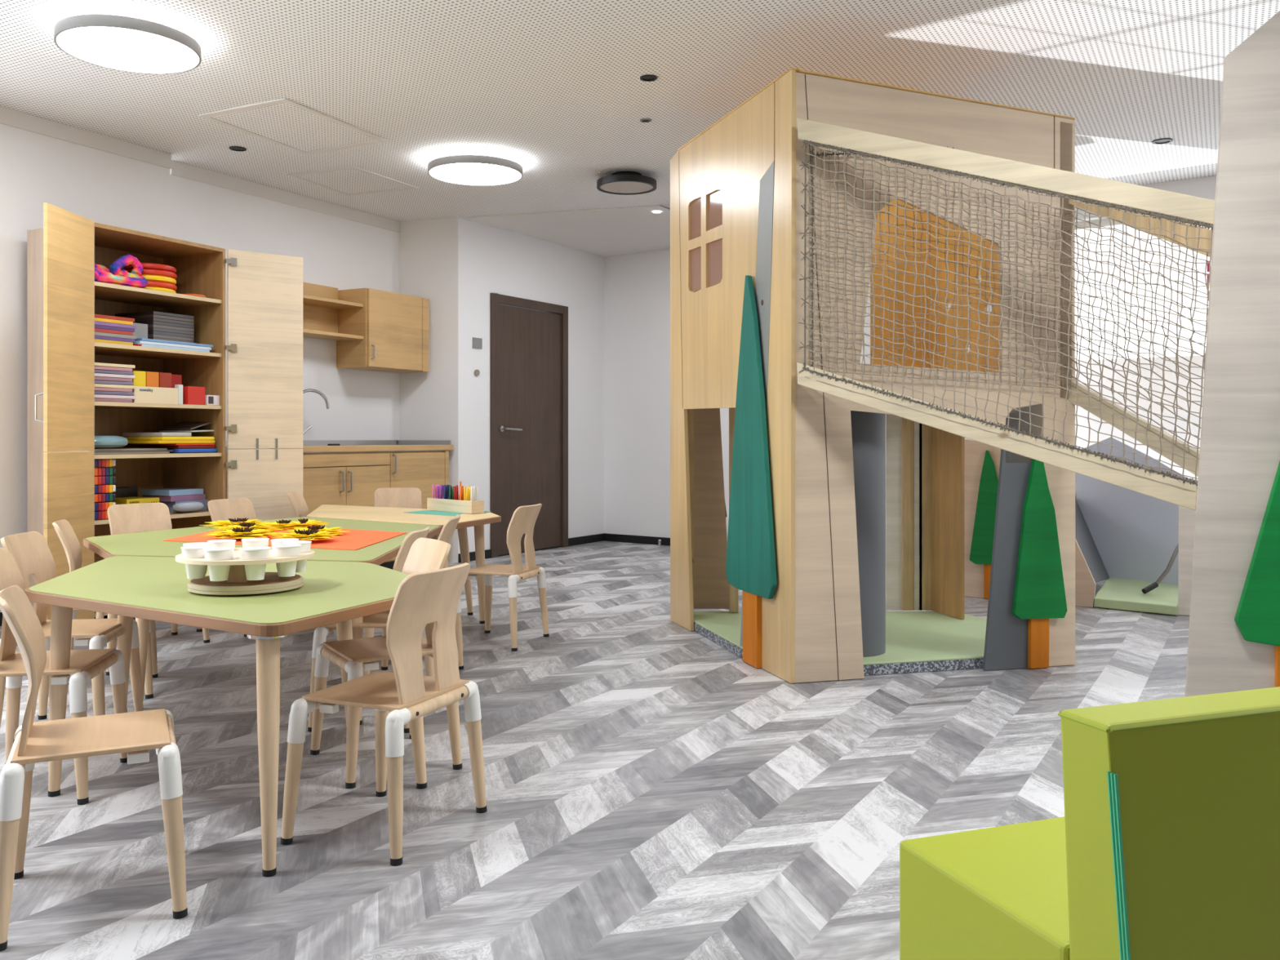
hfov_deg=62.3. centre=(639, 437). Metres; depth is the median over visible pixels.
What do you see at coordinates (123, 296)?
shelf
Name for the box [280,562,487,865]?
child chair
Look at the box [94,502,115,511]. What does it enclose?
paint
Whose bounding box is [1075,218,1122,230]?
window
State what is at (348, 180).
ceiling hatch
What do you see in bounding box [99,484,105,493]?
paint pot
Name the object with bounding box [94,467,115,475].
paint
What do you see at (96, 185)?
wall
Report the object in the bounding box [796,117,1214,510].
safety net
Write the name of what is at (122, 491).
game box
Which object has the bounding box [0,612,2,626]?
baseboard
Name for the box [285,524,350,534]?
sunflower
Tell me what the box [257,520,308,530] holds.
sunflower
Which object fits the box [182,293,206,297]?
disc
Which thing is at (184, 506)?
bag
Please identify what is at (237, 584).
tray
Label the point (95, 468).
paint pot
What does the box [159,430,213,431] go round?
magazine
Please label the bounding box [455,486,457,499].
marker
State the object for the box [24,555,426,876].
table
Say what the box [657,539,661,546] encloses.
door stop
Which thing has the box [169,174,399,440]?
wall
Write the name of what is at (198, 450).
felt
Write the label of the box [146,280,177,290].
disc
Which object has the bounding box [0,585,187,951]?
child chair
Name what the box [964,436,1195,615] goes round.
climbing nook
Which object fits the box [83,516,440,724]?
table
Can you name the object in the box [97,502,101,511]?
paint pot
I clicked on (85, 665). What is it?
child chair
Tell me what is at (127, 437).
felt
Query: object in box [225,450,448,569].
base cabinet
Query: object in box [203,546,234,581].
plastic cup
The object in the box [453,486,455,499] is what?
marker
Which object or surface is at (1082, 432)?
wall
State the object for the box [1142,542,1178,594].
rope
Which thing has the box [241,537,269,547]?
plastic cup
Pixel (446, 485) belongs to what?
marker
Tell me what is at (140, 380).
folder
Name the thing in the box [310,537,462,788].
child chair
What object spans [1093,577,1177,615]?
mat
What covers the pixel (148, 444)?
felt
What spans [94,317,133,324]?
pack
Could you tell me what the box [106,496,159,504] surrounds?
game box
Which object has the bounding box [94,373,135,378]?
pack
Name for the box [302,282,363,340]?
wall shelf
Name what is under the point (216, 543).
plastic cup
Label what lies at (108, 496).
paint pot
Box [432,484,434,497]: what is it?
marker
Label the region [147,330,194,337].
pack
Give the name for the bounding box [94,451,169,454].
folder
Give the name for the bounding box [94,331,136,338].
pack
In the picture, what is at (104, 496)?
paint pot
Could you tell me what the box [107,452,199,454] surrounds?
folder
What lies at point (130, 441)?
felt
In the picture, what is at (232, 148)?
recessed light
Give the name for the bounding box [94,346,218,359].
shelf
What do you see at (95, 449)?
folder
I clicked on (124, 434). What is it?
felt
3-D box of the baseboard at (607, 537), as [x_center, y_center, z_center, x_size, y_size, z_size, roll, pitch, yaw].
[3.506,0.916,6.865,9.600,0.068,0.012,0,0,37]
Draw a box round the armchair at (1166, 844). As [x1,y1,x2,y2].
[899,686,1279,959]
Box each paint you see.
[94,458,115,466]
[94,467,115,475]
[94,475,115,484]
[94,484,115,493]
[94,493,115,502]
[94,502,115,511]
[94,510,108,519]
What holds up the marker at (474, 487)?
in the pencil box at (467, 506)
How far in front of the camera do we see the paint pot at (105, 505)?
5.27 m
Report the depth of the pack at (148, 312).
5.70 m
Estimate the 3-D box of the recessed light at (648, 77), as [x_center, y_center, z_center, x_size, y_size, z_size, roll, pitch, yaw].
[0.040,-1.666,4.912,0.080,0.006,0.080,0,0,0]
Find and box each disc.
[123,262,176,273]
[126,268,177,279]
[141,274,176,284]
[142,286,176,293]
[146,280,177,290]
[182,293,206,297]
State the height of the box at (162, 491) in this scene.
0.030 m
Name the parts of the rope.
rope cord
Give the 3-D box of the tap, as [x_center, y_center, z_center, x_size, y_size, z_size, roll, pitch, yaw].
[-2.200,-0.136,7.104,0.071,0.382,0.345,0,0,31]
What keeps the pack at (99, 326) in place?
on the pack at (96, 330)
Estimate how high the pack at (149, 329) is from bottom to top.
0.016 m
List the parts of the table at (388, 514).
leg, leg, leg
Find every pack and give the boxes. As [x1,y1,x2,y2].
[94,314,134,321]
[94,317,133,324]
[94,320,136,328]
[94,324,134,332]
[94,328,133,335]
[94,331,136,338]
[94,335,134,342]
[94,338,133,345]
[94,362,135,368]
[94,365,132,371]
[94,369,133,375]
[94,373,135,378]
[94,376,132,382]
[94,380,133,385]
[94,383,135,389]
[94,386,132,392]
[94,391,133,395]
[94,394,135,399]
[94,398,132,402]
[115,311,194,319]
[122,314,194,322]
[133,317,194,325]
[133,341,211,350]
[133,343,209,352]
[134,320,194,328]
[134,337,213,347]
[147,324,194,331]
[147,327,194,334]
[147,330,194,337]
[147,333,194,341]
[147,337,194,342]
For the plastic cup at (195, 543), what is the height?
0.080 m
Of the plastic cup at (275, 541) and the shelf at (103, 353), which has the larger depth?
the shelf at (103, 353)
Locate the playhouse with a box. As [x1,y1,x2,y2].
[670,67,1075,683]
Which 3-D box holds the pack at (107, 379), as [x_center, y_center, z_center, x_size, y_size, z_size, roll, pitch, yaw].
[-2.762,-0.291,5.352,0.280,0.016,0.232,0,0,26]
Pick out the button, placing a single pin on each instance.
(477, 372)
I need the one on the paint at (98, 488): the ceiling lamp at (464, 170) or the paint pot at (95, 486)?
the paint pot at (95, 486)
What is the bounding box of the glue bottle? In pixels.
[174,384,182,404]
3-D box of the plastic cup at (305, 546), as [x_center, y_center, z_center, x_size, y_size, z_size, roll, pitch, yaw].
[-0.918,0.320,2.838,0.074,0.080,0.073,0,0,0]
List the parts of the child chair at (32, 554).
leg, backrest, leg, seat, leg, cross rail, leg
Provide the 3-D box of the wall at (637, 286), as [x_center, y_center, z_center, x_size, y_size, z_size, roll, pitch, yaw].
[3.570,-0.360,6.950,9.600,2.620,0.200,0,0,37]
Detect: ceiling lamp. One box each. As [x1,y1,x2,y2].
[53,13,201,74]
[427,155,522,186]
[596,171,656,195]
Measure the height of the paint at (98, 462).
0.039 m
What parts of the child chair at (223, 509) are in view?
backrest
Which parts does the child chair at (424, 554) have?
leg, cross rail, leg, seat, backrest, leg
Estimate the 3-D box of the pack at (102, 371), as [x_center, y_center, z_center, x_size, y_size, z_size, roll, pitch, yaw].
[-2.760,-0.326,5.356,0.280,0.016,0.240,0,0,26]
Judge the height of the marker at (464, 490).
0.128 m
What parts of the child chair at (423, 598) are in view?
leg, cross rail, leg, seat, leg, backrest, cross rail, leg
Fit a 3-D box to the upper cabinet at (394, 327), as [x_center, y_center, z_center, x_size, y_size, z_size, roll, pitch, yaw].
[-1.875,-0.776,7.814,0.330,0.557,0.667,0,0,28]
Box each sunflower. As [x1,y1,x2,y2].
[199,517,271,527]
[199,526,285,538]
[213,521,279,531]
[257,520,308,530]
[272,528,339,540]
[279,518,329,528]
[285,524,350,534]
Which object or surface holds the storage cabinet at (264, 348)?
on the floor
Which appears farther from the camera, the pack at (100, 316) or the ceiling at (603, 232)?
the ceiling at (603, 232)
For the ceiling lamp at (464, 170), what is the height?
0.084 m
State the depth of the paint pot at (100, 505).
5.25 m
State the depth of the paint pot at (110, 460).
5.29 m
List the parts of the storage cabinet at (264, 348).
door handle, panel, door, door, panel, panel, panel, door, door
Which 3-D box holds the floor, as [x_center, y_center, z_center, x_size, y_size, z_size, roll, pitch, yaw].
[0.062,1.000,3.425,15.075,0.100,13.050,0,0,0]
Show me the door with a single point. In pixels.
(529, 338)
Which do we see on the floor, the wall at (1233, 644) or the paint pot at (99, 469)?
the wall at (1233, 644)
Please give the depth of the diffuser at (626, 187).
6.73 m
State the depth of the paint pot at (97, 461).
5.23 m
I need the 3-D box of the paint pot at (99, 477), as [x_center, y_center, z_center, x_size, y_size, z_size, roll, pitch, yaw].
[-2.699,0.214,5.253,0.060,0.039,0.019,0,0,26]
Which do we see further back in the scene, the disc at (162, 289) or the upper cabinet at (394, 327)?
the upper cabinet at (394, 327)
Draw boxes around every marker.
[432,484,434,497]
[435,485,436,498]
[436,485,439,498]
[440,484,442,498]
[444,486,445,498]
[446,484,448,499]
[448,484,451,499]
[452,486,453,499]
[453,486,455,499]
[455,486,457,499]
[459,486,462,500]
[462,487,464,500]
[463,486,466,500]
[465,487,468,500]
[470,486,472,501]
[473,485,475,500]
[475,486,478,500]
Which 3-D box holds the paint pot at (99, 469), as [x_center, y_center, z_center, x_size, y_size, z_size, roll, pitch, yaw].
[-2.699,0.171,5.253,0.060,0.039,0.019,0,0,26]
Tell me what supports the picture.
attached to the box at (214, 400)
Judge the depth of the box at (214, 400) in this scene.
5.84 m
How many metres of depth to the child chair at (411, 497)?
6.49 m
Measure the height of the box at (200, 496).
0.030 m
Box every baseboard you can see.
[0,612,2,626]
[457,549,491,562]
[568,533,604,546]
[604,533,670,546]
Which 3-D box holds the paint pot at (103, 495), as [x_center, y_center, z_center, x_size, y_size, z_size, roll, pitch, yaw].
[-2.690,0.300,5.272,0.060,0.039,0.019,0,0,26]
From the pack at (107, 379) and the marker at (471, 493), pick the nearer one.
the pack at (107, 379)
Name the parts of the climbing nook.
panel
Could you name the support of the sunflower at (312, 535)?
on the cloth
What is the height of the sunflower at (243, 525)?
0.034 m
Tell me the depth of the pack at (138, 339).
5.63 m
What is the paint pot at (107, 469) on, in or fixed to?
on the paint at (98, 471)
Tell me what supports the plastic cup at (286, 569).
in the tray
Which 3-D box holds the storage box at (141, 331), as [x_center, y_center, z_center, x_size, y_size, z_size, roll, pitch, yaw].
[-2.657,-0.557,5.567,0.080,0.082,0.100,0,0,26]
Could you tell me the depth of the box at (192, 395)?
5.74 m
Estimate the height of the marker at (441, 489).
0.133 m
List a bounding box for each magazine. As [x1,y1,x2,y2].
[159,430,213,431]
[160,421,212,430]
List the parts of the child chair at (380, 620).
leg, cross rail, seat, leg, backrest, leg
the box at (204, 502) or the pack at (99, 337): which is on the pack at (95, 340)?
the pack at (99, 337)
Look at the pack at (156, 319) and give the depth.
5.68 m
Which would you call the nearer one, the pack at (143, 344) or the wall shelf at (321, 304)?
the pack at (143, 344)
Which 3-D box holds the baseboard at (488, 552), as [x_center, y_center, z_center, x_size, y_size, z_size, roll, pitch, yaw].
[-1.275,0.916,8.188,0.012,0.068,0.377,0,0,31]
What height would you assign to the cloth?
0.003 m
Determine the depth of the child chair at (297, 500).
6.02 m
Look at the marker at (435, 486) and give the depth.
5.81 m
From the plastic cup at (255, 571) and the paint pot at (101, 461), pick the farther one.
the paint pot at (101, 461)
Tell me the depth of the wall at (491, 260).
8.88 m
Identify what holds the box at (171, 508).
on the storage cabinet at (264, 348)
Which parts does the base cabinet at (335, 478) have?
cabinet door, handle, handle, cabinet door, handle, cabinet door, panel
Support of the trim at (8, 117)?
attached to the wall at (96, 185)
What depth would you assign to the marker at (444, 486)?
5.72 m
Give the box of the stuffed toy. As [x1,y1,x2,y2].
[94,254,147,288]
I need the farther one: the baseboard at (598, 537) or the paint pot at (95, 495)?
the baseboard at (598, 537)
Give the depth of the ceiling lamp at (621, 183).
6.66 m
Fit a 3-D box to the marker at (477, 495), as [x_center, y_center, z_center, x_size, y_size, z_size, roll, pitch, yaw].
[-0.859,0.324,5.587,0.011,0.132,0.010,0,0,23]
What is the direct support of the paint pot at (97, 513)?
on the paint at (103, 514)
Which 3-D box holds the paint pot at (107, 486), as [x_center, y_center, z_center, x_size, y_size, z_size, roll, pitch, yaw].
[-2.680,0.257,5.291,0.060,0.039,0.019,0,0,26]
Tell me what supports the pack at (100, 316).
on the pack at (97, 319)
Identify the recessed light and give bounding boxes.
[229,146,246,151]
[640,74,657,81]
[640,118,651,122]
[1152,137,1173,144]
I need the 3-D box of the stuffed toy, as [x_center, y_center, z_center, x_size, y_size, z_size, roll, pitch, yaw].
[-2.665,-0.854,5.378,0.162,0.180,0.338,0,0,33]
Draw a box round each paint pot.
[94,458,101,466]
[94,459,97,466]
[94,467,97,475]
[94,476,97,484]
[94,484,101,493]
[94,485,97,493]
[94,493,97,502]
[94,502,97,511]
[94,502,105,510]
[94,511,97,519]
[94,511,101,519]
[97,467,101,475]
[97,476,101,484]
[97,493,101,502]
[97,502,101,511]
[98,458,105,466]
[98,475,109,484]
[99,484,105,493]
[99,511,105,519]
[100,493,109,502]
[101,467,105,475]
[101,476,105,484]
[101,493,105,502]
[102,493,112,501]
[102,502,109,510]
[105,458,109,466]
[105,467,109,475]
[105,484,109,493]
[105,511,108,519]
[106,475,112,484]
[108,458,112,466]
[108,484,112,493]
[109,467,112,475]
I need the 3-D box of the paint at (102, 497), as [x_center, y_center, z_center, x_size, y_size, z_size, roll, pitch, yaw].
[-2.690,0.300,5.272,0.060,0.039,0.144,0,0,26]
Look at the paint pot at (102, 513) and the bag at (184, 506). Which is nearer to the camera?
the paint pot at (102, 513)
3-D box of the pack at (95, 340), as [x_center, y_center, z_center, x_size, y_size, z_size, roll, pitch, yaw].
[-2.770,-0.476,5.358,0.300,0.016,0.235,0,0,26]
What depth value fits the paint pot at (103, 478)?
5.26 m
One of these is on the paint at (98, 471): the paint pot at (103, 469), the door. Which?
the paint pot at (103, 469)
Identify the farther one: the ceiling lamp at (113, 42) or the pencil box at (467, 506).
the pencil box at (467, 506)
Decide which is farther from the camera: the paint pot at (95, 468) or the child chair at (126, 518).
the paint pot at (95, 468)
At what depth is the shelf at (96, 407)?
5.70 m
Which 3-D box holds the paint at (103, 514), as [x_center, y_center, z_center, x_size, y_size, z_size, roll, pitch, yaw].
[-2.690,0.387,5.272,0.060,0.039,0.144,0,0,26]
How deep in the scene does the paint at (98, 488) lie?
5.26 m
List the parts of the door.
handle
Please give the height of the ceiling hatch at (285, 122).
0.007 m
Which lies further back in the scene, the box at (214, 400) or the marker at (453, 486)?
the box at (214, 400)
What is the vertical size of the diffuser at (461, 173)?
0.001 m
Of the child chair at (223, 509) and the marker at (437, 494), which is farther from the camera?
the marker at (437, 494)
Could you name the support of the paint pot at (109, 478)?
on the paint at (100, 480)
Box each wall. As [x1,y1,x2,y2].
[0,123,169,612]
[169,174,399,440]
[399,217,457,562]
[457,217,604,553]
[604,175,1216,537]
[1075,355,1204,479]
[1184,10,1279,697]
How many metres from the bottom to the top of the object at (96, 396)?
0.016 m
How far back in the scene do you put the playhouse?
4.35 m
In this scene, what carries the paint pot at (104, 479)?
on the paint at (100, 480)
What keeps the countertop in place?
on the base cabinet at (335, 478)
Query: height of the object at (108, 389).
0.016 m
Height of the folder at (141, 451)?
0.008 m
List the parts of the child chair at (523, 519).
leg, seat, leg, backrest, cross rail, leg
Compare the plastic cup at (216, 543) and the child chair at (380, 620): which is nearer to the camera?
the plastic cup at (216, 543)
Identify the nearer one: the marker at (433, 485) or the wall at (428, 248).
the marker at (433, 485)
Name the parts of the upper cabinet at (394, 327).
handle, cabinet door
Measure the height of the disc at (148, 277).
0.030 m
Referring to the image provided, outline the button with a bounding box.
[474,369,479,375]
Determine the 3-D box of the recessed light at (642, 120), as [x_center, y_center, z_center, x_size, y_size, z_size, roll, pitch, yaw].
[0.030,-1.666,5.567,0.060,0.006,0.060,0,0,0]
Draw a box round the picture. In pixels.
[208,395,213,404]
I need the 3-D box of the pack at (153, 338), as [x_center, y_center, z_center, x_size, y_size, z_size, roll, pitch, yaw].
[-2.656,-0.522,5.797,0.300,0.016,0.265,0,0,26]
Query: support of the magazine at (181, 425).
on the magazine at (165, 430)
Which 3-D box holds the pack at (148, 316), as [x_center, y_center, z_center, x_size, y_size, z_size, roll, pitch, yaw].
[-2.656,-0.645,5.797,0.300,0.016,0.265,0,0,26]
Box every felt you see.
[122,432,191,436]
[124,436,214,439]
[128,440,214,443]
[137,443,214,445]
[139,444,214,448]
[167,448,216,453]
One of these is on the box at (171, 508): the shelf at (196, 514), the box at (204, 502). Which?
the box at (204, 502)
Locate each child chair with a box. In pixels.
[0,531,142,726]
[0,547,127,804]
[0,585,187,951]
[52,519,158,698]
[95,502,209,643]
[196,497,256,636]
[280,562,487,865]
[287,491,309,517]
[307,526,434,733]
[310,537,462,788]
[362,514,463,675]
[373,487,422,508]
[466,503,549,651]
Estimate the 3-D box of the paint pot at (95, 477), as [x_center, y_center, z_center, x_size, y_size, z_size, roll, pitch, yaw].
[-2.708,0.214,5.234,0.060,0.039,0.019,0,0,26]
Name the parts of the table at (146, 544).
leg, leg, leg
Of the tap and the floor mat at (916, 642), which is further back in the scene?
the tap
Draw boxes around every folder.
[94,448,167,450]
[94,449,173,452]
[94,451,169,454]
[130,370,146,386]
[146,371,158,386]
[158,372,171,387]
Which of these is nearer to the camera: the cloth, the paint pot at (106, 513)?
the cloth
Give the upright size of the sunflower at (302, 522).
0.034 m
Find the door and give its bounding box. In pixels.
[489,293,568,558]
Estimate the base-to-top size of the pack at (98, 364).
0.016 m
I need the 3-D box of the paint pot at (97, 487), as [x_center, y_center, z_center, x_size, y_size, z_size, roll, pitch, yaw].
[-2.699,0.257,5.253,0.060,0.039,0.019,0,0,26]
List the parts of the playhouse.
post, panel, post, panel, post, post, post, panel, grey leg, corner post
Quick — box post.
[850,410,885,657]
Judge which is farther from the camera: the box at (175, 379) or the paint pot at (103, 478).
the box at (175, 379)
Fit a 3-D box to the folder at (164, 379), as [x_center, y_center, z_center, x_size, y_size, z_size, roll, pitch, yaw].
[-2.567,-0.264,5.638,0.120,0.159,0.074,0,0,26]
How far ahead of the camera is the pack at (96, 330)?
5.30 m
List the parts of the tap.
lever, spout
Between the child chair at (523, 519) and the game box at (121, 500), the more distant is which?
the game box at (121, 500)
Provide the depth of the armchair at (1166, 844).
1.33 m
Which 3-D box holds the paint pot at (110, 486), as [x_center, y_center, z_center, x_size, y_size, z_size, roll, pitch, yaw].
[-2.671,0.257,5.310,0.060,0.039,0.019,0,0,26]
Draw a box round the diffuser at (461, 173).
[429,163,521,184]
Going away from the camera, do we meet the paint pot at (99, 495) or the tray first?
the tray
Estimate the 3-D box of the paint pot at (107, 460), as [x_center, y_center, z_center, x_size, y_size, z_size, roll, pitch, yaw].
[-2.680,0.127,5.291,0.060,0.039,0.019,0,0,26]
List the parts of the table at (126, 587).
leg, leg, leg, mounting plate, leg, leg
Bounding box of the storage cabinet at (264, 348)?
[26,202,302,619]
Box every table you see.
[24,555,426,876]
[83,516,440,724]
[304,504,501,623]
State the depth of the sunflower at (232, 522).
4.73 m
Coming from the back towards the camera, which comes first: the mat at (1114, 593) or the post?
the mat at (1114, 593)
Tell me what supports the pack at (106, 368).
on the pack at (102, 371)
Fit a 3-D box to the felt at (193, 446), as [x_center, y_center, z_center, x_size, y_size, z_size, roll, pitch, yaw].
[-2.547,0.052,5.833,0.305,0.017,0.245,0,0,26]
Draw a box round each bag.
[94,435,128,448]
[173,502,204,511]
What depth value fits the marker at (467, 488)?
5.59 m
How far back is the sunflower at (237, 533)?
4.10 m
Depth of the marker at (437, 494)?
5.77 m
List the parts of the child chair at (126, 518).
leg, backrest, leg, leg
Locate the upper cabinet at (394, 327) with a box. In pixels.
[336,288,429,373]
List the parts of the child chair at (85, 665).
backrest, leg, seat, leg, cross rail, leg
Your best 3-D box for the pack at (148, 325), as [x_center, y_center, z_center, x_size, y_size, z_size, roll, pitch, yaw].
[-2.656,-0.592,5.797,0.300,0.016,0.265,0,0,26]
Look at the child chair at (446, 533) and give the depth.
4.22 m
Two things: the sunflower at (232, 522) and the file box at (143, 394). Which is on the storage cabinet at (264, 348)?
the file box at (143, 394)
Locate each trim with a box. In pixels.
[0,106,171,168]
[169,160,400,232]
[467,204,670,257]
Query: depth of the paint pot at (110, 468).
5.30 m
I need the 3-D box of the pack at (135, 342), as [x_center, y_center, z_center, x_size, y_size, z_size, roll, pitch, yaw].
[-2.603,-0.490,5.718,0.295,0.014,0.458,0,0,26]
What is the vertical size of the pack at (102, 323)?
0.016 m
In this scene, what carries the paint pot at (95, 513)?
on the paint at (103, 514)
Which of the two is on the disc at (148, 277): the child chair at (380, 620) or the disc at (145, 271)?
the disc at (145, 271)
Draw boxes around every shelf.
[94,285,218,307]
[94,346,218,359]
[94,405,210,409]
[94,510,208,520]
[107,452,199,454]
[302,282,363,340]
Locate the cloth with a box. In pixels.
[163,524,406,550]
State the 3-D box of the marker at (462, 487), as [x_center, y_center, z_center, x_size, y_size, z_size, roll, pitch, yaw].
[-0.942,0.327,5.640,0.012,0.124,0.010,0,0,-22]
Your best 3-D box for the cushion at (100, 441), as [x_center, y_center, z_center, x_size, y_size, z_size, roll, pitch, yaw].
[-2.730,0.022,5.349,0.197,0.066,0.251,0,0,26]
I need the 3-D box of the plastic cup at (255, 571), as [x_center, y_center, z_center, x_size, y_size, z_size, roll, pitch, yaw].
[-0.974,0.320,2.683,0.074,0.080,0.073,0,0,0]
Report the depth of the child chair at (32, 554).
3.45 m
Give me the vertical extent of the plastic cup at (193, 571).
0.080 m
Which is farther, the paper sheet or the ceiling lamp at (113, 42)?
the paper sheet
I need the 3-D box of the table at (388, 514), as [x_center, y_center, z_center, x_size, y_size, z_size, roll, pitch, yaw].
[-1.370,0.675,5.624,1.652,0.550,0.782,0,0,34]
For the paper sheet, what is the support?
on the table at (388, 514)
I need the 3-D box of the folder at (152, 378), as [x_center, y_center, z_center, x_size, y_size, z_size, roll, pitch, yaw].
[-2.602,-0.264,5.566,0.120,0.159,0.074,0,0,26]
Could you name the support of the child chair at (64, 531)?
on the floor
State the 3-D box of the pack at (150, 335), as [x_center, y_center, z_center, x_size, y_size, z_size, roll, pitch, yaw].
[-2.656,-0.540,5.797,0.300,0.016,0.265,0,0,26]
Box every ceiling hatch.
[198,97,388,155]
[287,165,418,195]
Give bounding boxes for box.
[96,486,137,497]
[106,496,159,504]
[131,386,177,404]
[133,322,147,338]
[141,488,203,496]
[142,493,205,502]
[159,499,207,506]
[168,505,206,513]
[171,373,182,387]
[182,386,204,404]
[204,395,219,405]
[426,497,484,513]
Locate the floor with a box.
[0,541,1189,959]
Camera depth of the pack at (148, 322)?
5.69 m
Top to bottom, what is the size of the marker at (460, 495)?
0.131 m
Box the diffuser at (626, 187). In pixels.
[600,181,653,193]
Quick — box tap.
[302,388,329,435]
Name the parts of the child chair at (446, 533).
leg, leg, backrest, leg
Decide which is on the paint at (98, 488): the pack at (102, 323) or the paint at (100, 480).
the paint at (100, 480)
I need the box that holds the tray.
[175,546,314,595]
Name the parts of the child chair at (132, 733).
leg, cross rail, backrest, leg, seat, leg, cross rail, leg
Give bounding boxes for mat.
[693,611,986,675]
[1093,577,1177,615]
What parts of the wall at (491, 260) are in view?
control panel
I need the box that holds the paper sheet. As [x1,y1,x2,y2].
[404,510,463,515]
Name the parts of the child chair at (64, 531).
backrest, leg, leg, leg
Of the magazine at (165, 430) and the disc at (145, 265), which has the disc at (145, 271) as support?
the disc at (145, 265)
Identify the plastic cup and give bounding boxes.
[180,545,211,578]
[182,542,213,573]
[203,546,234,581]
[207,539,235,547]
[240,546,271,580]
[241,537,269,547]
[271,537,298,564]
[271,543,301,577]
[283,540,311,572]
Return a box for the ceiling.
[0,0,1279,284]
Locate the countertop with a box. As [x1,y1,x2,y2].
[225,440,453,453]
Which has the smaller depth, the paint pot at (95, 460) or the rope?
the paint pot at (95, 460)

